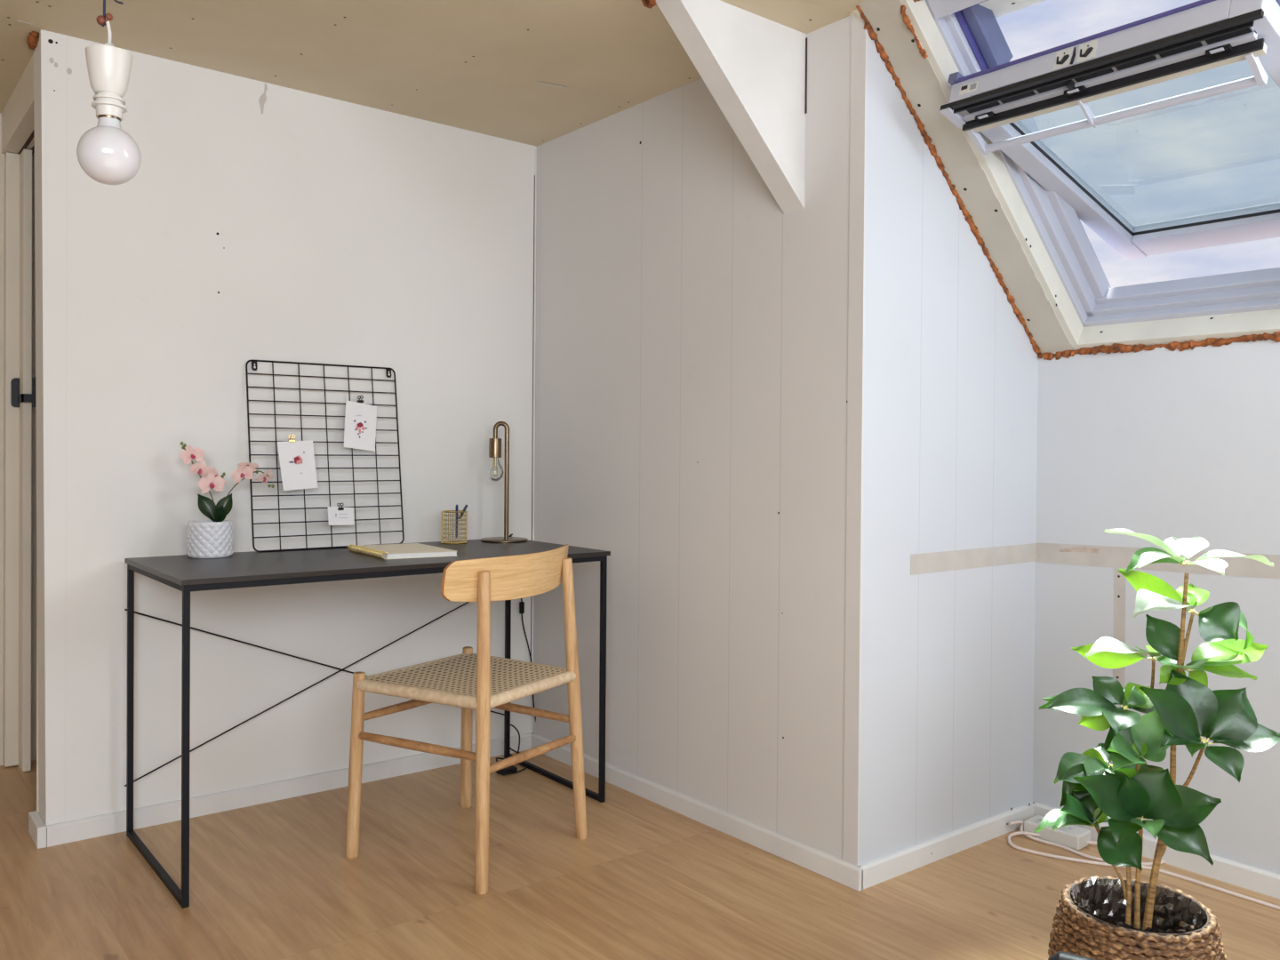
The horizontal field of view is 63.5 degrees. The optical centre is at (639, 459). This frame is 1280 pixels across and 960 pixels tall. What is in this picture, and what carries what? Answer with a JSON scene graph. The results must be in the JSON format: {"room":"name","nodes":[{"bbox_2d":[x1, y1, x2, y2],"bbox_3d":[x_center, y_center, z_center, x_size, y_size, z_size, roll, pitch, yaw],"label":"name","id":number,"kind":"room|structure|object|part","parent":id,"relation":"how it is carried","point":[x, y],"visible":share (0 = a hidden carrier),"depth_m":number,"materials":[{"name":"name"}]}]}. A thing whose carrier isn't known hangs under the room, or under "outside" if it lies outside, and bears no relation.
{"room":"home office","nodes":[
{"label":"home office","id":0,"kind":"room"},
{"bbox_2d":[1,53,38,811],"bbox_3d":[-1.772,-0.062,3.137,0.200,2.130,0.736,0,1,-38],"label":"wall","id":1,"kind":"structure","parent":0,"point":[18,126],"depth_m":3.08,"materials":[{"name":"paint"}]},
{"bbox_2d":[0,112,37,771],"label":"door","id":2,"kind":"structure","parent":1,"relation":"in","point":[19,382],"depth_m":3.34,"materials":[{"name":"paint"}]},
{"bbox_3d":[-2.040,0.002,3.367,0.048,1.984,0.045,0,1,-38],"label":"panel","id":3,"kind":"part","parent":2,"relation":"part of","materials":[{"name":"paint"}]},
{"bbox_3d":[-1.979,0.004,3.332,0.025,1.986,0.084,0,1,-38],"label":"panel","id":4,"kind":"part","parent":2,"relation":"part of","materials":[{"name":"paint"}]},
{"bbox_2d":[28,810,46,848],"bbox_3d":[-1.597,0.980,2.743,0.022,0.055,0.148,0,1,-38],"label":"baseboard","id":5,"kind":"structure","parent":1,"relation":"attached to","point":[36,827],"depth_m":2.70,"materials":[{"name":"white wood"}]},
{"bbox_2d":[33,29,536,825],"bbox_3d":[-0.999,-0.062,3.197,1.511,2.140,0.122,0,1,-38],"label":"wall","id":6,"kind":"structure","parent":0,"point":[257,220],"depth_m":3.03,"materials":[{"name":"paint"}]},
{"bbox_2d":[46,732,533,847],"bbox_3d":[-0.960,0.983,3.161,1.495,0.053,0.014,0,1,-38],"label":"baseboard","id":7,"kind":"structure","parent":6,"relation":"attached to","point":[60,833],"depth_m":3.02,"materials":[{"name":"white wood"}]},
{"bbox_2d":[0,0,866,146],"bbox_3d":[-0.611,-1.161,0.411,4.746,0.202,6.630,0,1,-38],"label":"ceiling","id":8,"kind":"structure","parent":0,"point":[536,73],"depth_m":2.74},
{"bbox_2d":[26,31,39,50],"bbox_3d":[-1.599,-1.105,2.732,0.036,0.034,0.113,0,1,-38],"label":"foam seam","id":9,"kind":"object","parent":8,"relation":"attached to","point":[32,39],"visible":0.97,"depth_m":2.71,"materials":[{"name":"orange plastic"}]},
{"bbox_2d":[76,0,141,184],"bbox_3d":[-0.782,-0.751,1.527,0.085,0.688,0.085,0,1,-38],"label":"pendant lamp","id":10,"kind":"object","parent":8,"relation":"hanging from","point":[106,153],"visible":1,"depth_m":1.51,"materials":[{"name":"white glass"}]},
{"bbox_3d":[-0.784,-0.456,1.530,0.085,0.097,0.085,0,1,-38],"label":"globe bulb","id":11,"kind":"part","parent":10,"relation":"part of","materials":[{"name":"white glass"}]},
{"bbox_2d":[91,91,127,120],"bbox_3d":[-0.784,-0.523,1.529,0.047,0.036,0.047,0,1,-38],"label":"socket","id":12,"kind":"object","parent":10,"relation":"attached to","point":[109,106],"depth_m":1.52,"materials":[{"name":"white plastic"}]},
{"bbox_2d":[641,0,655,8],"bbox_3d":[0.025,-1.073,2.405,0.041,0.039,0.054,0,1,-38],"label":"foam seam","id":13,"kind":"object","parent":8,"relation":"attached to","point":[649,4],"visible":1,"depth_m":2.40,"materials":[{"name":"orange plastic"}]},
{"bbox_2d":[655,0,807,213],"bbox_3d":[0.225,-0.859,2.508,0.440,0.448,0.076,0,1,-38],"label":"brace","id":14,"kind":"object","parent":8,"relation":"attached to","point":[754,67],"visible":1,"depth_m":2.52,"materials":[{"name":"white wood"}]},
{"bbox_2d":[0,750,1279,959],"bbox_3d":[-0.215,1.088,0.758,5.800,0.100,6.630,0,1,-38],"label":"floor","id":15,"kind":"structure","parent":0,"point":[275,880],"depth_m":2.45,"materials":[{"name":"brown wood"}]},
{"bbox_2d":[124,539,610,908],"bbox_3d":[-0.738,0.640,2.927,1.200,0.745,0.572,0,1,-38],"label":"desk","id":16,"kind":"object","parent":15,"relation":"on","point":[184,573],"visible":0.83,"depth_m":2.74,"materials":[{"name":"black metal"}]},
{"bbox_3d":[-1.367,0.643,2.775,0.014,0.732,0.014,0,1,-38],"label":"leg","id":17,"kind":"part","parent":16,"relation":"part of","materials":[{"name":"black metal"}]},
{"bbox_3d":[-1.202,1.004,2.565,0.014,0.014,0.530,0,1,-38],"label":"floor rail","id":18,"kind":"part","parent":16,"relation":"part of","materials":[{"name":"black metal"}]},
{"bbox_3d":[-1.196,0.288,2.558,0.014,0.014,0.530,0,1,-38],"label":"rail","id":19,"kind":"part","parent":16,"relation":"part of","materials":[{"name":"black metal"}]},
{"bbox_3d":[-1.031,0.650,2.347,0.014,0.732,0.014,0,1,-38],"label":"leg","id":20,"kind":"part","parent":16,"relation":"part of","materials":[{"name":"black metal"}]},
{"bbox_2d":[178,441,274,558],"bbox_3d":[-1.133,0.109,2.843,0.252,0.314,0.119,0,1,-13],"label":"potted orchid","id":21,"kind":"object","parent":16,"relation":"on","point":[212,538],"visible":1,"depth_m":2.81,"materials":[{"name":"white ceramic"}]},
{"bbox_3d":[-1.221,-0.013,2.816,0.066,0.053,0.022,0,1,-38],"label":"flower","id":22,"kind":"part","parent":21,"relation":"part of","materials":[{"name":"pink plant"}]},
{"bbox_3d":[-1.200,0.024,2.825,0.020,0.048,0.059,1,1,44],"label":"flower","id":23,"kind":"part","parent":21,"relation":"part of","materials":[{"name":"pink plant"}]},
{"bbox_3d":[-1.177,0.217,2.834,0.119,0.097,0.119,0,1,-38],"label":"pot","id":24,"kind":"part","parent":21,"relation":"part of","materials":[{"name":"white ceramic"}]},
{"bbox_3d":[-1.162,0.062,2.804,0.071,0.056,0.021,0,1,-38],"label":"flower","id":25,"kind":"part","parent":21,"relation":"part of","materials":[{"name":"pink plant"}]},
{"bbox_3d":[-1.169,0.046,2.843,0.014,0.046,0.041,1,1,17],"label":"flower","id":26,"kind":"part","parent":21,"relation":"part of","materials":[{"name":"pink plant"}]},
{"bbox_3d":[-1.134,0.071,2.832,0.239,0.214,0.010,0,1,0],"label":"flower stem","id":27,"kind":"part","parent":21,"relation":"part of","materials":[{"name":"pink plant"}]},
{"bbox_3d":[-1.086,0.039,2.826,0.061,0.052,0.020,0,1,-13],"label":"flower","id":28,"kind":"part","parent":21,"relation":"part of","materials":[{"name":"pink plant"}]},
{"bbox_3d":[-1.078,0.018,2.846,0.054,0.027,0.042,0,1,-38],"label":"flower","id":29,"kind":"part","parent":21,"relation":"part of","materials":[{"name":"pink plant"}]},
{"bbox_3d":[-1.028,0.045,2.835,0.031,0.040,0.060,1,1,13],"label":"flower","id":30,"kind":"part","parent":21,"relation":"part of","materials":[{"name":"pink plant"}]},
{"bbox_2d":[245,360,404,551],"bbox_3d":[-0.939,-0.013,3.115,0.466,0.555,0.080,0,1,-38],"label":"board","id":31,"kind":"object","parent":16,"relation":"on","point":[254,366],"visible":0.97,"depth_m":3.10,"materials":[{"name":"black metal"}]},
{"bbox_2d":[288,434,295,442],"bbox_3d":[-1.026,-0.062,3.047,0.017,0.024,0.014,0,1,-38],"label":"clip","id":32,"kind":"object","parent":31,"relation":"attached to","point":[291,440],"visible":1,"depth_m":3.04,"materials":[{"name":"gold metal"}]},
{"bbox_2d":[277,440,318,490],"bbox_3d":[-1.007,0.017,3.044,0.114,0.148,0.024,0,1,-38],"label":"card","id":33,"kind":"object","parent":31,"relation":"attached to","point":[297,459],"visible":1,"depth_m":3.04,"materials":[{"name":"paper"}]},
{"bbox_2d":[336,502,343,510],"bbox_3d":[-0.901,0.141,3.113,0.017,0.024,0.014,0,1,-38],"label":"clip","id":34,"kind":"object","parent":31,"relation":"attached to","point":[340,508],"visible":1,"depth_m":3.11,"materials":[{"name":"black metal"}]},
{"bbox_2d":[328,506,354,525],"bbox_3d":[-0.897,0.169,3.108,0.082,0.057,0.010,0,1,-38],"label":"card","id":35,"kind":"object","parent":31,"relation":"attached to","point":[335,516],"visible":1,"depth_m":3.11,"materials":[{"name":"paper"}]},
{"bbox_2d":[357,395,363,403],"bbox_3d":[-0.863,-0.187,3.194,0.017,0.024,0.014,0,1,-38],"label":"clip","id":36,"kind":"object","parent":31,"relation":"attached to","point":[361,401],"visible":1,"depth_m":3.19,"materials":[{"name":"black metal"}]},
{"bbox_2d":[344,400,377,451],"bbox_3d":[-0.858,-0.103,3.180,0.117,0.155,0.026,0,1,-38],"label":"card","id":37,"kind":"object","parent":31,"relation":"attached to","point":[360,419],"visible":1,"depth_m":3.18,"materials":[{"name":"paper"}]},
{"bbox_3d":[-0.568,0.292,2.705,1.156,0.014,0.014,0,1,-38],"label":"long rail","id":38,"kind":"part","parent":16,"relation":"part of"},
{"bbox_2d":[347,543,457,559],"bbox_3d":[-0.681,0.258,2.950,0.210,0.019,0.299,0,1,-35],"label":"spiral notebook","id":39,"kind":"object","parent":16,"relation":"on","point":[406,550],"visible":1,"depth_m":2.89,"materials":[{"name":"beige paper"}]},
{"bbox_2d":[440,510,467,543],"bbox_3d":[-0.592,0.214,3.297,0.083,0.102,0.083,0,1,-38],"label":"pen cup","id":40,"kind":"object","parent":16,"relation":"on","point":[448,541],"visible":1,"depth_m":3.28,"materials":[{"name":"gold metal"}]},
{"bbox_2d":[455,504,457,538],"bbox_3d":[-0.583,0.197,3.293,0.009,0.106,0.039,0,1,-10],"label":"pen","id":41,"kind":"object","parent":40,"relation":"in","point":[456,506],"visible":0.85,"depth_m":3.29,"materials":[{"name":"plastic"}]},
{"bbox_2d":[448,504,467,537],"bbox_3d":[-0.581,0.197,3.304,0.063,0.108,0.008,1,1,5],"label":"pen","id":42,"kind":"object","parent":40,"relation":"in","point":[466,506],"visible":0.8,"depth_m":3.30,"materials":[{"name":"grey plastic"}]},
{"bbox_3d":[-0.447,0.644,3.498,0.014,0.732,0.014,0,1,-38],"label":"leg","id":43,"kind":"part","parent":16,"relation":"part of","materials":[{"name":"black metal"}]},
{"bbox_2d":[480,421,535,775],"bbox_3d":[-0.437,0.442,3.461,0.156,1.137,0.322,0,1,4],"label":"table lamp","id":44,"kind":"object","parent":16,"relation":"on","point":[495,443],"visible":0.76,"depth_m":3.37,"materials":[{"name":"gold metal"}]},
{"bbox_2d":[488,438,501,457],"bbox_3d":[-0.473,-0.038,3.380,0.040,0.064,0.040,0,1,-38],"label":"socket","id":45,"kind":"object","parent":44,"relation":"attached to","point":[494,444],"depth_m":3.36,"materials":[{"name":"gold metal"}]},
{"bbox_3d":[-0.473,0.033,3.381,0.055,0.080,0.055,0,1,-38],"label":"bulb","id":46,"kind":"part","parent":44,"relation":"part of","materials":[{"name":"clear glass"}]},
{"bbox_3d":[-0.414,0.627,3.461,0.105,0.761,0.322,0,1,4],"label":"cord","id":47,"kind":"part","parent":44,"relation":"part of","materials":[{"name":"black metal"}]},
{"bbox_2d":[519,601,524,613],"bbox_3d":[-0.408,0.511,3.570,0.016,0.040,0.012,0,1,-38],"label":"switch","id":48,"kind":"object","parent":44,"relation":"attached to","point":[521,604],"depth_m":3.57,"materials":[{"name":"black plastic"}]},
{"bbox_3d":[-0.282,1.005,3.288,0.014,0.014,0.530,0,1,-38],"label":"floor rail","id":49,"kind":"part","parent":16,"relation":"part of","materials":[{"name":"black metal"}]},
{"bbox_3d":[-0.111,0.651,3.070,0.014,0.732,0.014,0,1,-38],"label":"leg","id":50,"kind":"part","parent":16,"relation":"part of","materials":[{"name":"black metal"}]},
{"bbox_2d":[345,544,587,894],"bbox_3d":[-0.453,0.624,2.707,0.456,0.789,0.539,1,1,32],"label":"dining chair","id":51,"kind":"object","parent":15,"relation":"on","point":[482,682],"visible":1,"depth_m":2.63,"materials":[{"name":"brown wood"}]},
{"bbox_3d":[-0.729,0.781,2.651,0.046,0.471,0.033,0,1,-16],"label":"leg","id":52,"kind":"part","parent":51,"relation":"part of","materials":[{"name":"brown wood"}]},
{"bbox_3d":[-0.436,0.567,2.725,0.409,0.014,0.421,1,1,31],"label":"woven seat","id":53,"kind":"part","parent":51,"relation":"part of","materials":[{"name":"wicker"}]},
{"bbox_3d":[-0.436,0.576,2.725,0.439,0.037,0.451,1,1,31],"label":"seat rail","id":54,"kind":"part","parent":51,"relation":"part of","materials":[{"name":"paper"}]},
{"bbox_3d":[-0.505,0.780,3.020,0.035,0.469,0.044,0,1,-38],"label":"leg","id":55,"kind":"part","parent":51,"relation":"part of","materials":[{"name":"brown wood"}]},
{"bbox_3d":[-0.370,0.642,2.441,0.034,0.757,0.034,0,1,-38],"label":"leg","id":56,"kind":"part","parent":51,"relation":"part of","materials":[{"name":"brown wood"}]},
{"bbox_3d":[-0.296,0.287,2.612,0.093,0.111,0.540,1,1,27],"label":"backrest","id":57,"kind":"part","parent":51,"relation":"part of","materials":[{"name":"brown wood"}]},
{"bbox_3d":[-0.176,0.642,2.780,0.077,0.756,0.034,0,1,-16],"label":"leg","id":58,"kind":"part","parent":51,"relation":"part of","materials":[{"name":"brown wood"}]},
{"bbox_2d":[1024,815,1090,850],"bbox_3d":[1.128,1.008,2.800,0.075,0.041,0.155,0,1,-42],"label":"power strip","id":59,"kind":"object","parent":15,"relation":"on","point":[1072,836],"visible":0.64,"depth_m":2.76,"materials":[{"name":"white plastic"}]},
{"bbox_2d":[1035,817,1043,823],"bbox_3d":[1.103,0.988,2.829,0.042,0.001,0.042,0,1,-38],"label":"outlet","id":60,"kind":"object","parent":59,"relation":"attached to","point":[1037,820],"depth_m":2.84,"materials":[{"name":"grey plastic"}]},
{"bbox_2d":[1059,824,1075,831],"bbox_3d":[1.147,0.989,2.780,0.042,0.001,0.042,0,1,-38],"label":"outlet","id":61,"kind":"object","parent":59,"relation":"attached to","point":[1070,828],"depth_m":2.77,"materials":[{"name":"grey plastic"}]},
{"bbox_2d":[1048,951,1096,959],"bbox_3d":[0.706,0.844,1.292,0.368,0.392,0.220,1,1,27],"label":"stool","id":62,"kind":"object","parent":15,"relation":"on","point":[1060,955],"visible":1,"depth_m":1.35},
{"bbox_2d":[1007,820,1279,910],"bbox_3d":[1.325,1.015,2.627,0.753,0.037,0.266,1,1,39],"label":"power cable","id":63,"kind":"object","parent":15,"relation":"on","point":[1144,865],"visible":0.76,"depth_m":2.65,"materials":[{"name":"white plastic"}]},
{"bbox_2d":[1034,528,1279,959],"bbox_3d":[0.937,0.583,1.884,0.486,0.912,0.340,0,1,-38],"label":"potted plant","id":64,"kind":"object","parent":15,"relation":"on","point":[1108,917],"visible":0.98,"depth_m":1.83,"materials":[{"name":"green plant"}]},
{"bbox_3d":[0.838,0.719,1.850,0.079,0.143,0.017,0,1,-22],"label":"stem","id":65,"kind":"part","parent":64,"relation":"part of","materials":[{"name":"brown plant"}]},
{"bbox_3d":[0.881,0.733,1.825,0.011,0.200,0.038,1,1,16],"label":"stem","id":66,"kind":"part","parent":64,"relation":"part of","materials":[{"name":"brown plant"}]},
{"bbox_3d":[0.907,0.603,1.889,0.114,0.464,0.034,0,1,-38],"label":"stem","id":67,"kind":"part","parent":64,"relation":"part of","materials":[{"name":"brown plant"}]},
{"bbox_3d":[0.946,0.525,1.861,0.073,0.642,0.047,0,1,-38],"label":"stem","id":68,"kind":"part","parent":64,"relation":"part of","materials":[{"name":"brown plant"}]},
{"bbox_3d":[0.969,0.614,1.864,0.078,0.211,0.036,1,1,14],"label":"stem","id":69,"kind":"part","parent":64,"relation":"part of","materials":[{"name":"brown plant"}]},
{"bbox_3d":[0.993,0.331,1.879,0.045,0.104,0.007,0,1,-33],"label":"stem","id":70,"kind":"part","parent":64,"relation":"part of","materials":[{"name":"brown plant"}]},
{"bbox_2d":[532,8,867,865],"bbox_3d":[0.066,-0.042,3.160,0.124,2.118,1.658,0,1,-38],"label":"wall","id":71,"kind":"structure","parent":0,"point":[700,341],"depth_m":2.90,"materials":[{"name":"paint"}]},
{"bbox_2d":[530,732,863,891],"bbox_3d":[0.072,0.992,3.045,0.014,0.053,1.470,0,1,-38],"label":"baseboard","id":72,"kind":"structure","parent":71,"relation":"attached to","point":[825,864],"depth_m":2.83,"materials":[{"name":"white wood"}]},
{"bbox_2d":[858,31,1038,865],"bbox_3d":[0.804,-0.033,2.741,0.758,2.120,0.115,0,1,-38],"label":"wall","id":73,"kind":"structure","parent":0,"point":[951,370],"depth_m":2.65,"materials":[{"name":"white paint"}]},
{"bbox_2d":[858,801,1036,889],"bbox_3d":[0.825,1.001,2.711,0.763,0.053,0.014,0,1,-38],"label":"baseboard","id":74,"kind":"structure","parent":73,"relation":"attached to","point":[876,871],"depth_m":2.67,"materials":[{"name":"white wood"}]},
{"bbox_2d":[856,0,1274,353],"bbox_3d":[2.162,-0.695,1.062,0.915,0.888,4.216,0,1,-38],"label":"window frame","id":75,"kind":"structure","parent":0,"point":[923,88],"depth_m":2.62,"materials":[{"name":"beige wood"}]},
{"bbox_2d":[900,0,927,58],"bbox_3d":[0.589,-1.010,2.425,0.163,0.133,0.093,1,1,26],"label":"foam seam","id":76,"kind":"object","parent":75,"relation":"attached to","point":[905,18],"visible":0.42,"depth_m":2.39,"materials":[{"name":"orange plastic"}]},
{"bbox_2d":[856,5,1040,354],"bbox_3d":[0.827,-0.678,2.691,0.814,0.788,0.025,0,1,-38],"label":"foam seam","id":77,"kind":"object","parent":75,"relation":"attached to","point":[873,36],"visible":1,"depth_m":2.65,"materials":[{"name":"orange plastic"}]},
{"bbox_2d":[899,0,1279,349],"bbox_3d":[1.213,-0.745,2.374,0.993,0.893,0.794,0,1,-38],"label":"window","id":78,"kind":"structure","parent":75,"relation":"attached to","point":[996,103],"depth_m":2.48,"materials":[{"name":"white wood"}]},
{"bbox_2d":[978,0,1044,17],"bbox_3d":[0.924,-1.075,2.179,0.305,0.021,0.820,0,1,-38],"label":"trim","id":79,"kind":"structure","parent":78,"relation":"attached to","point":[999,8],"depth_m":2.43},
{"bbox_3d":[0.837,-0.849,2.258,0.017,0.041,0.327,0,1,-38],"label":"pictogram plate","id":80,"kind":"part","parent":78,"relation":"part of","materials":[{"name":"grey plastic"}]},
{"bbox_3d":[1.258,-0.715,2.407,0.856,0.310,0.668,0,1,-38],"label":"sash","id":81,"kind":"part","parent":78,"relation":"part of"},
{"bbox_2d":[1048,875,1226,959],"bbox_3d":[0.891,0.917,1.858,0.294,0.244,0.295,0,1,-38],"label":"basket","id":82,"kind":"object","parent":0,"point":[1093,918],"depth_m":1.84,"materials":[{"name":"brown wicker"}]},
{"bbox_2d":[1032,338,1279,874],"bbox_3d":[2.436,0.386,1.358,0.101,1.335,4.316,0,1,-38],"label":"wall","id":83,"kind":"structure","parent":0,"point":[1163,444],"depth_m":2.67,"materials":[{"name":"white paint"}]},
{"bbox_2d":[1034,802,1279,899],"bbox_3d":[2.422,1.027,1.284,0.014,0.053,4.202,0,1,-38],"label":"baseboard","id":84,"kind":"structure","parent":83,"relation":"attached to","point":[1255,879],"depth_m":2.55,"materials":[{"name":"white wood"}]},
{"bbox_2d":[1037,331,1279,359],"bbox_3d":[1.384,-0.291,2.617,0.041,0.039,0.819,0,1,-38],"label":"foam seam","id":85,"kind":"object","parent":83,"relation":"attached to","point":[1116,348],"visible":1,"depth_m":2.67,"materials":[{"name":"orange plastic"}]}
]}

